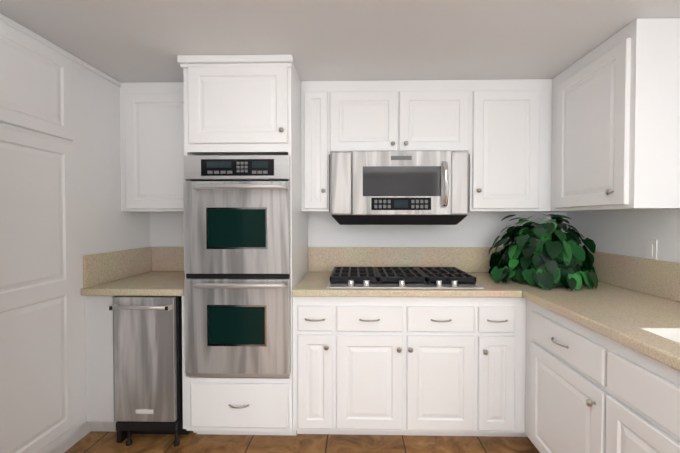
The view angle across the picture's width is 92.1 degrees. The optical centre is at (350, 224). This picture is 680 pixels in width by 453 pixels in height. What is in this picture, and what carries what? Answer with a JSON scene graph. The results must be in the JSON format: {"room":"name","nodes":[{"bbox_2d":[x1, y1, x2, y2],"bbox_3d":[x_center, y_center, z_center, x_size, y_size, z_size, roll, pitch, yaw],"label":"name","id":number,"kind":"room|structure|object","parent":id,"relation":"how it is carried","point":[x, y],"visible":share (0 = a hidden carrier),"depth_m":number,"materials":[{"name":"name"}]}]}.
{"room":"kitchen","nodes":[
{"label":"kitchen","id":0,"kind":"room"},
{"bbox_2d":[48,60,150,452],"bbox_3d":[-1.766,0.209,-0.277,0.390,2.208,5.530,0,1,1],"label":"wall","id":1,"kind":"structure","parent":0,"point":[104,223],"depth_m":1.95,"materials":[{"name":"paint"}]},
{"bbox_2d":[0,20,76,452],"bbox_3d":[-1.506,0.130,1.363,0.062,2.041,0.875,0,1,1],"label":"pantry","id":2,"kind":"object","parent":1,"relation":"attached to","point":[38,383],"visible":0.96,"depth_m":1.57,"materials":[{"name":"white wood"}]},
{"bbox_2d":[0,13,120,86],"bbox_3d":[-1.524,-0.912,1.686,0.012,0.028,1.555,0,1,1],"label":"crown molding","id":3,"kind":"structure","parent":1,"relation":"attached to","point":[9,21],"depth_m":1.69,"materials":[{"name":"white wood"}]},
{"bbox_2d":[64,431,539,452],"bbox_3d":[-0.190,1.343,-0.229,3.900,0.060,5.650,0,1,1],"label":"floor","id":4,"kind":"structure","parent":0,"point":[106,442],"depth_m":1.90,"materials":[{"name":"tile"}]},
{"bbox_2d":[85,296,196,442],"bbox_3d":[-1.227,0.835,2.185,0.588,0.874,0.603,0,1,1],"label":"filler panel","id":5,"kind":"object","parent":4,"relation":"on","point":[100,383],"visible":0.15,"depth_m":1.89,"materials":[{"name":"white wood"}]},
{"bbox_2d":[81,247,184,295],"bbox_3d":[-1.227,0.285,2.159,0.588,0.226,0.638,0,1,1],"label":"countertop","id":6,"kind":"structure","parent":5,"relation":"on","point":[151,271],"depth_m":2.07,"materials":[{"name":"beige stone"}]},
{"bbox_2d":[109,296,190,446],"bbox_3d":[-1.153,0.838,2.113,0.359,0.870,0.628,0,1,1],"label":"trash compactor","id":7,"kind":"object","parent":4,"relation":"on","point":[148,363],"visible":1,"depth_m":1.84,"materials":[{"name":"silver metal"}]},
{"bbox_2d":[177,54,307,435],"bbox_3d":[-0.628,0.170,2.130,0.634,2.206,0.668,0,1,1],"label":"tall cabinet","id":8,"kind":"object","parent":4,"relation":"on","point":[242,104],"visible":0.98,"depth_m":1.83,"materials":[{"name":"white wood"}]},
{"bbox_2d":[183,155,290,377],"bbox_3d":[-0.627,0.229,2.053,0.588,1.240,0.628,0,1,1],"label":"double oven","id":9,"kind":"object","parent":8,"relation":"in","point":[237,253],"visible":1,"depth_m":1.81,"materials":[{"name":"silver metal"}]},
{"bbox_2d":[293,297,348,434],"bbox_3d":[-0.170,0.836,2.155,0.306,0.874,0.623,0,1,1],"label":"base cabinet","id":10,"kind":"object","parent":4,"relation":"on","point":[320,324],"depth_m":1.85,"materials":[{"name":"white wood"}]},
{"bbox_2d":[349,297,492,435],"bbox_3d":[0.313,0.836,2.146,0.915,0.874,0.623,0,1,1],"label":"base cabinet","id":11,"kind":"object","parent":4,"relation":"on","point":[439,366],"depth_m":1.83,"materials":[{"name":"white wood"}]},
{"bbox_2d":[292,247,519,297],"bbox_3d":[0.307,0.286,2.129,1.260,0.226,0.638,0,1,1],"label":"countertop","id":12,"kind":"structure","parent":11,"relation":"on","point":[475,261],"depth_m":2.42,"materials":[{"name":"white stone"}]},
{"bbox_2d":[326,267,483,288],"bbox_3d":[0.309,0.332,2.103,0.884,0.052,0.535,0,1,1],"label":"cooktop","id":13,"kind":"object","parent":12,"relation":"in","point":[398,278],"visible":1,"depth_m":1.93,"materials":[{"name":"metal"}]},
{"bbox_2d":[493,298,520,436],"bbox_3d":[0.781,0.836,2.137,0.282,0.874,0.623,0,1,1],"label":"base cabinet","id":14,"kind":"object","parent":4,"relation":"on","point":[506,311],"depth_m":1.83,"materials":[{"name":"white wood"}]},
{"bbox_2d":[517,298,526,436],"bbox_3d":[1.228,0.836,2.128,0.713,0.874,0.623,0,1,1],"label":"base cabinet","id":15,"kind":"object","parent":4,"relation":"on","point":[520,392],"depth_m":1.84,"materials":[{"name":"white wood"}]},
{"bbox_2d":[525,299,584,452],"bbox_3d":[1.264,0.847,1.498,0.616,0.874,0.673,0,1,1],"label":"base cabinet","id":16,"kind":"object","parent":4,"relation":"on","point":[555,343],"depth_m":1.54,"materials":[{"name":"white wood"}]},
{"bbox_2d":[585,327,679,452],"bbox_3d":[1.249,0.859,0.751,0.616,0.874,1.080,0,1,1],"label":"base cabinet","id":17,"kind":"object","parent":4,"relation":"on","point":[587,390],"depth_m":1.13,"materials":[{"name":"white wood"}]},
{"bbox_2d":[496,247,679,371],"bbox_3d":[1.245,0.369,1.317,0.647,0.366,2.228,0,1,1],"label":"countertop","id":18,"kind":"structure","parent":17,"relation":"on","point":[632,302],"depth_m":1.55,"materials":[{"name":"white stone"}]},
{"bbox_2d":[488,214,597,290],"bbox_3d":[1.210,0.147,2.074,0.670,0.424,0.615,0,1,1],"label":"plant","id":19,"kind":"object","parent":18,"relation":"on","point":[549,254],"visible":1,"depth_m":1.92,"materials":[{"name":"green plant"}]},
{"bbox_2d":[0,0,679,82],"bbox_3d":[-0.190,-0.925,-0.267,3.900,0.060,5.650,0,1,1],"label":"ceiling","id":20,"kind":"structure","parent":0,"point":[127,41],"depth_m":1.58,"materials":[{"name":"paint"}]},
{"bbox_2d":[150,212,565,246],"bbox_3d":[-0.136,0.162,2.517,3.900,2.208,0.120,0,1,1],"label":"wall","id":21,"kind":"structure","parent":0,"point":[470,229],"depth_m":2.45,"materials":[{"name":"paint"}]},
{"bbox_2d":[120,82,183,211],"bbox_3d":[-1.224,-0.512,2.300,0.588,0.848,0.328,0,1,1],"label":"upper cabinet","id":22,"kind":"object","parent":21,"relation":"attached to","point":[152,144],"visible":0.56,"depth_m":2.14,"materials":[{"name":"white wood"}]},
{"bbox_2d":[301,81,329,211],"bbox_3d":[-0.229,-0.512,2.281,0.182,0.848,0.328,0,1,1],"label":"upper cabinet","id":23,"kind":"object","parent":21,"relation":"attached to","point":[315,157],"depth_m":2.12,"materials":[{"name":"white wood"}]},
{"bbox_2d":[329,80,472,154],"bbox_3d":[0.319,-0.698,2.267,0.915,0.476,0.328,0,1,1],"label":"upper cabinet","id":24,"kind":"object","parent":21,"relation":"attached to","point":[380,115],"depth_m":2.11,"materials":[{"name":"white wood"}]},
{"bbox_2d":[330,150,468,224],"bbox_3d":[0.304,-0.229,2.192,0.860,0.457,0.494,0,1,1],"label":"over-the-range microwave","id":25,"kind":"object","parent":24,"relation":"attached to","point":[398,187],"visible":1,"depth_m":2.01,"materials":[{"name":"metal"}]},
{"bbox_2d":[468,79,544,211],"bbox_3d":[0.993,-0.512,2.257,0.433,0.848,0.328,0,1,1],"label":"upper cabinet","id":26,"kind":"object","parent":21,"relation":"attached to","point":[499,131],"depth_m":2.10,"materials":[{"name":"white wood"}]},
{"bbox_2d":[541,79,588,211],"bbox_3d":[1.368,-0.512,2.250,0.438,0.848,0.328,0,1,1],"label":"upper cabinet","id":27,"kind":"object","parent":21,"relation":"attached to","point":[545,187],"depth_m":2.11,"materials":[{"name":"white wood"}]},
{"bbox_2d":[566,209,679,262],"bbox_3d":[1.599,0.210,-0.342,0.120,2.208,5.530,0,1,1],"label":"wall","id":28,"kind":"structure","parent":0,"point":[623,232],"depth_m":1.84,"materials":[{"name":"paint"}]},
{"bbox_2d":[551,18,679,210],"bbox_3d":[1.408,-0.504,1.787,0.341,0.848,0.632,0,1,1],"label":"upper cabinet","id":29,"kind":"object","parent":28,"relation":"attached to","point":[616,122],"visible":1,"depth_m":1.53,"materials":[{"name":"white wood"}]},
{"bbox_2d":[643,238,656,259],"bbox_3d":[1.573,0.133,1.722,0.008,0.115,0.082,0,1,1],"label":"light switch","id":30,"kind":"object","parent":28,"relation":"attached to","point":[649,248],"visible":0.83,"depth_m":1.72,"materials":[{"name":"white plastic"}]}
]}

